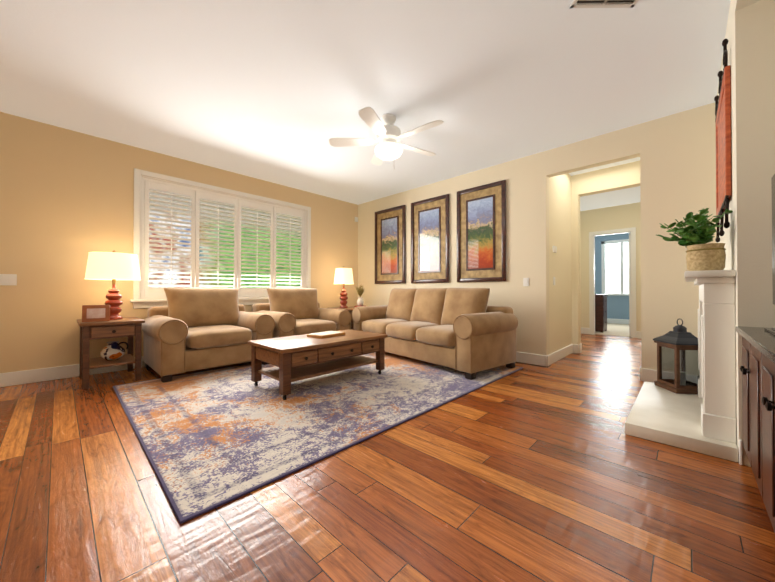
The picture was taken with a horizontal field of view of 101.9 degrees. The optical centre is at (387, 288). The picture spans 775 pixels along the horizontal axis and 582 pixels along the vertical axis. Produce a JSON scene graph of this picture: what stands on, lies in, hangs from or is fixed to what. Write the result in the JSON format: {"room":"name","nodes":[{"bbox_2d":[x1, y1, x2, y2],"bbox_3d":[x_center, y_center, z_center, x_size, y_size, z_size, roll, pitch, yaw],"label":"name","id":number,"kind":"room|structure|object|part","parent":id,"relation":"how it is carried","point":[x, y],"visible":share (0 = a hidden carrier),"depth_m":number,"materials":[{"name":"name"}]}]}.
{"room":"living room","nodes":[
{"label":"living room","id":0,"kind":"room"},
{"bbox_2d":[0,112,355,372],"bbox_3d":[-2.769,-0.381,4.440,0.150,2.770,6.300,0,-1,44],"label":"wall","id":1,"kind":"structure","parent":0,"point":[66,200],"depth_m":3.52,"materials":[{"name":"beige paint"}]},
{"bbox_2d":[0,274,16,284],"bbox_3d":[-3.851,-0.086,3.189,0.011,0.115,0.115,0,-1,44],"label":"light switch","id":2,"kind":"object","parent":1,"relation":"attached to","point":[8,279],"visible":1,"depth_m":3.19,"materials":[{"name":"white plastic"}]},
{"bbox_2d":[130,168,310,308],"bbox_3d":[-2.321,-0.613,4.864,0.215,1.750,2.600,0,-1,44],"label":"window","id":3,"kind":"structure","parent":1,"relation":"in","point":[138,301],"depth_m":4.22,"materials":[{"name":"white wood"}]},
{"bbox_2d":[141,177,305,298],"bbox_3d":[-2.318,-0.632,4.862,0.077,1.558,2.386,0,-1,44],"label":"window shutters","id":4,"kind":"object","parent":3,"relation":"attached to","point":[196,196],"visible":0.94,"depth_m":4.63,"materials":[{"name":"white wood"}]},
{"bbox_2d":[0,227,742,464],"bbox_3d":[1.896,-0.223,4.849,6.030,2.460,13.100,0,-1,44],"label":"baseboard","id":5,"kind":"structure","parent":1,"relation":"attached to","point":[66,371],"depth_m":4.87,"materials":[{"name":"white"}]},
{"bbox_2d":[0,0,730,210],"bbox_3d":[1.871,-1.813,4.872,6.280,0.100,13.320,0,-1,44],"label":"ceiling","id":6,"kind":"structure","parent":0,"point":[281,92],"depth_m":2.65,"materials":[{"name":"white paint"}]},
{"bbox_2d":[329,107,443,169],"bbox_3d":[0.048,-1.503,3.257,1.175,0.545,1.199,0,-1,44],"label":"ceiling fan","id":7,"kind":"object","parent":6,"relation":"hanging from","point":[389,135],"visible":1,"depth_m":3.19,"materials":[{"name":"white"}]},
{"bbox_3d":[0.012,-1.404,3.270,0.290,0.122,0.290,0,-1,44],"label":"lamp shade","id":8,"kind":"part","parent":7,"relation":"part of","materials":[{"name":"white glass"}]},
{"bbox_2d":[569,0,638,7],"bbox_3d":[1.353,-1.778,1.882,0.400,0.016,0.220,0,0,1],"label":"ceiling vent","id":9,"kind":"object","parent":6,"relation":"in","point":[603,3],"visible":1,"depth_m":1.97,"materials":[{"name":"grey metal"}]},
{"bbox_2d":[0,334,774,581],"bbox_3d":[0.664,1.049,3.803,5.980,0.100,10.140,0,-1,44],"label":"floor","id":10,"kind":"structure","parent":0,"point":[553,472],"depth_m":1.44,"materials":[{"name":"brown wood"}]},
{"bbox_2d":[77,317,144,389],"bbox_3d":[-3.039,0.671,3.444,0.654,0.650,0.510,0,-1,44],"label":"side table","id":11,"kind":"object","parent":10,"relation":"on","point":[129,328],"visible":0.98,"depth_m":3.29,"materials":[{"name":"brown wood"}]},
{"bbox_2d":[82,305,109,321],"bbox_3d":[-2.997,0.258,3.236,0.210,0.169,0.097,0,-1,-38],"label":"photo frame","id":12,"kind":"object","parent":11,"relation":"on","point":[95,313],"visible":0.98,"depth_m":3.21,"materials":[{"name":"brown wood"}]},
{"bbox_2d":[84,250,140,319],"bbox_3d":[-3.049,-0.039,3.501,0.478,0.771,0.478,0,-1,44],"label":"lamp","id":13,"kind":"object","parent":11,"relation":"on","point":[114,266],"visible":0.92,"depth_m":3.38,"materials":[{"name":"ceramic"},{"name":"fabric"}]},
{"bbox_2d":[100,341,127,360],"bbox_3d":[-3.004,0.685,3.466,0.210,0.197,0.253,0,0,24],"label":"jug vase","id":14,"kind":"object","parent":11,"relation":"on","point":[112,350],"visible":1,"depth_m":3.40,"materials":[{"name":"multicoloured ceramic"}]},
{"bbox_2d":[113,352,522,523],"bbox_3d":[-0.532,0.991,3.536,2.660,0.012,3.660,0,-1,44],"label":"rug","id":15,"kind":"object","parent":10,"relation":"on","point":[209,440],"visible":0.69,"depth_m":2.39,"materials":[{"name":"fabric"}]},
{"bbox_2d":[142,288,274,381],"bbox_3d":[-2.261,0.490,4.003,1.030,0.997,1.278,0,-1,44],"label":"armchair","id":16,"kind":"object","parent":15,"relation":"on","point":[188,329],"visible":0.94,"depth_m":3.78,"materials":[{"name":"beige fabric"}]},
{"bbox_2d":[252,288,351,337],"bbox_3d":[-1.363,0.497,4.942,1.030,0.997,1.278,0,-1,44],"label":"armchair","id":17,"kind":"object","parent":15,"relation":"on","point":[294,311],"visible":0.71,"depth_m":4.83,"materials":[{"name":"beige fabric"}]},
{"bbox_2d":[248,329,387,399],"bbox_3d":[-0.698,0.756,3.371,0.708,0.454,1.300,0,-1,44],"label":"coffee table","id":18,"kind":"object","parent":15,"relation":"on","point":[295,358],"visible":0.96,"depth_m":3.10,"materials":[{"name":"brown wood"}]},
{"bbox_2d":[307,331,344,338],"bbox_3d":[-0.679,0.514,3.501,0.240,0.031,0.360,0,-1,36],"label":"book","id":19,"kind":"object","parent":18,"relation":"on","point":[325,334],"visible":0.96,"depth_m":3.42,"materials":[{"name":"beige paper"}]},
{"bbox_2d":[352,288,517,379],"bbox_3d":[0.515,0.493,4.533,0.970,1.000,2.418,0,-1,-38],"label":"sofa","id":20,"kind":"object","parent":15,"relation":"on","point":[470,332],"visible":0.98,"depth_m":3.91,"materials":[{"name":"beige fabric"}]},
{"bbox_2d":[330,307,353,329],"bbox_3d":[-0.683,0.691,5.882,0.654,0.650,0.650,0,-1,44],"label":"table","id":21,"kind":"object","parent":10,"relation":"on","point":[350,309],"visible":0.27,"depth_m":5.63,"materials":[{"name":"brown wood"}]},
{"bbox_2d":[334,267,353,307],"bbox_3d":[-0.810,-0.021,5.815,0.378,0.771,0.378,0,-1,44],"label":"lamp","id":22,"kind":"object","parent":21,"relation":"on","point":[343,276],"visible":1,"depth_m":5.70,"materials":[{"name":"white fabric"}]},
{"bbox_3d":[-0.507,0.345,5.855,0.140,0.040,0.200,0,0,24],"label":"box","id":23,"kind":"object","parent":21,"relation":"on","visible":0},
{"bbox_2d":[356,285,364,305],"bbox_3d":[-0.513,0.124,5.876,0.167,0.402,0.195,0,-1,44],"label":"plant","id":24,"kind":"object","parent":23,"relation":"on","point":[360,291],"visible":1,"depth_m":5.82,"materials":[{"name":"white ceramic"}]},
{"bbox_2d":[625,381,737,461],"bbox_3d":[2.249,0.948,2.428,0.513,0.080,1.340,0,-1,44],"label":"hearth slab","id":25,"kind":"object","parent":10,"relation":"on","point":[661,415],"visible":0.71,"depth_m":2.12,"materials":[{"name":"stone"}]},
{"bbox_2d":[653,318,699,393],"bbox_3d":[2.632,0.592,2.826,0.270,0.639,0.270,0,0,6],"label":"lantern","id":26,"kind":"object","parent":25,"relation":"on","point":[678,371],"visible":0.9,"depth_m":2.73,"materials":[{"name":"brown wood"}]},
{"bbox_2d":[740,338,754,476],"bbox_3d":[1.941,0.609,1.343,0.522,0.740,0.631,0,-1,44],"label":"base cabinet","id":27,"kind":"object","parent":10,"relation":"on","point":[747,368],"depth_m":1.56,"materials":[{"name":"brown wood"}]},
{"bbox_2d":[751,350,774,531],"bbox_3d":[1.505,0.606,0.887,0.522,0.740,0.631,0,-1,44],"label":"base cabinet","id":28,"kind":"object","parent":10,"relation":"on","point":[757,368],"depth_m":1.20,"materials":[{"name":"brown wood"}]},
{"bbox_2d":[735,326,774,365],"bbox_3d":[1.716,0.222,1.124,0.541,0.030,1.262,0,-1,44],"label":"countertop","id":29,"kind":"structure","parent":28,"relation":"on","point":[759,339],"depth_m":1.32,"materials":[{"name":"grey stone"}]},
{"bbox_2d":[764,328,774,334],"bbox_3d":[1.866,0.191,1.376,0.240,0.036,0.340,0,-1,44],"label":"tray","id":30,"kind":"object","parent":29,"relation":"on","point":[771,330],"visible":0.93,"depth_m":1.50,"materials":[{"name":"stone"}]},
{"bbox_2d":[356,103,711,369],"bbox_3d":[1.306,-0.378,4.820,5.160,2.770,0.120,0,-1,44],"label":"wall","id":31,"kind":"structure","parent":0,"point":[674,151],"depth_m":3.77,"materials":[{"name":"beige paint"}]},
{"bbox_2d":[375,205,405,283],"bbox_3d":[0.037,-0.794,5.926,0.780,1.420,0.035,0,-1,44],"label":"picture","id":32,"kind":"object","parent":31,"relation":"attached to","point":[390,245],"visible":1,"depth_m":5.90,"materials":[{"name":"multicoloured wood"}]},
{"bbox_2d":[411,194,448,282],"bbox_3d":[0.702,-0.799,5.290,0.780,1.420,0.035,0,-1,44],"label":"picture","id":33,"kind":"object","parent":31,"relation":"attached to","point":[429,240],"visible":0.98,"depth_m":5.27,"materials":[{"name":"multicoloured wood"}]},
{"bbox_2d":[457,180,505,281],"bbox_3d":[1.371,-0.804,4.651,0.780,1.420,0.035,0,-1,44],"label":"picture","id":34,"kind":"object","parent":31,"relation":"attached to","point":[481,233],"visible":1,"depth_m":4.62,"materials":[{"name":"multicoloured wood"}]},
{"bbox_2d":[523,278,528,285],"bbox_3d":[1.854,-0.083,4.203,0.075,0.115,0.011,0,-1,44],"label":"light switch","id":35,"kind":"object","parent":31,"relation":"attached to","point":[525,281],"visible":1,"depth_m":4.20,"materials":[{"name":"white plastic"}]},
{"bbox_2d":[549,173,572,353],"bbox_3d":[2.451,-0.380,4.556,0.120,2.770,1.080,0,-1,44],"label":"wall","id":36,"kind":"structure","parent":0,"point":[571,225],"depth_m":4.51,"materials":[{"name":"beige paint"}]},
{"bbox_2d":[573,161,636,353],"bbox_3d":[3.175,-0.379,4.742,1.770,2.770,0.150,0,-1,44],"label":"wall","id":37,"kind":"structure","parent":0,"point":[623,176],"depth_m":4.91,"materials":[{"name":"beige paint"}]},
{"bbox_2d":[595,233,628,318],"bbox_3d":[7.009,-0.344,9.094,4.700,2.770,0.100,0,-1,44],"label":"wall","id":38,"kind":"structure","parent":0,"point":[617,306],"depth_m":9.34,"materials":[{"name":"blue paint"}]},
{"bbox_2d":[605,242,628,293],"bbox_3d":[6.893,-0.583,9.221,0.840,1.550,0.001,0,-1,44],"label":"bedroom window","id":39,"kind":"structure","parent":38,"relation":"in","point":[612,255],"depth_m":9.32,"materials":[{"name":"white glass"}]},
{"bbox_2d":[629,233,630,335],"bbox_3d":[5.379,-0.072,6.894,0.040,2.168,0.770,0,-1,44],"label":"door leaf","id":40,"kind":"structure","parent":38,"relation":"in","point":[629,284],"depth_m":6.62,"materials":[{"name":"white wood"}]},
{"bbox_2d":[595,323,630,336],"bbox_3d":[5.945,1.080,7.969,4.700,0.104,3.180,0,-1,44],"label":"floor","id":41,"kind":"structure","parent":0,"point":[614,329],"depth_m":7.62,"materials":[{"name":"beige"}]},
{"bbox_2d":[595,294,607,332],"bbox_3d":[4.956,0.589,7.590,0.540,0.880,0.540,0,-1,44],"label":"dresser","id":42,"kind":"object","parent":41,"relation":"on","point":[600,312],"visible":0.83,"depth_m":7.31,"materials":[{"name":"brown wood"}]},
{"bbox_2d":[637,161,640,331],"bbox_3d":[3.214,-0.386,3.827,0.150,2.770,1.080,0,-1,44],"label":"wall","id":43,"kind":"structure","parent":0,"point":[638,162],"depth_m":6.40,"materials":[{"name":"beige paint"}]},
{"bbox_2d":[712,0,774,466],"bbox_3d":[1.254,-0.412,0.596,0.600,2.770,6.300,0,-1,44],"label":"wall","id":44,"kind":"structure","parent":0,"point":[750,30],"depth_m":1.74,"materials":[{"name":"beige paint"}]},
{"bbox_2d":[684,270,736,442],"bbox_3d":[2.357,0.402,2.329,0.215,1.010,1.280,0,-1,44],"label":"fireplace mantel","id":45,"kind":"structure","parent":44,"relation":"attached to","point":[716,356],"depth_m":1.88,"materials":[{"name":"white painted wood"}]},
{"bbox_2d":[657,208,732,270],"bbox_3d":[1.976,-0.313,2.046,0.359,0.416,0.461,0,-1,44],"label":"potted plant","id":46,"kind":"object","parent":45,"relation":"on","point":[701,255],"visible":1,"depth_m":1.96,"materials":[{"name":"green plant"}]},
{"bbox_2d":[714,39,731,241],"bbox_3d":[2.423,-0.978,2.278,0.034,1.205,0.917,0,-1,44],"label":"panel","id":47,"kind":"object","parent":44,"relation":"attached to","point":[723,151],"visible":0.94,"depth_m":2.10,"materials":[{"name":"red wood"}]},
{"bbox_2d":[771,174,774,304],"bbox_3d":[1.764,-0.238,1.096,0.435,0.630,0.850,0,-1,44],"label":"screen","id":48,"kind":"object","parent":44,"relation":"attached to","point":[773,228],"visible":1,"depth_m":1.52,"materials":[{"name":"black"}]},
{"label":"outside","id":49,"kind":"structure","parent":0,"visible":0},
{"bbox_2d":[149,189,300,287],"bbox_3d":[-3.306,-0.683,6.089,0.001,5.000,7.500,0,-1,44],"label":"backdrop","id":50,"kind":"structure","parent":49,"point":[176,270],"depth_m":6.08,"materials":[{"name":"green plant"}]}
]}

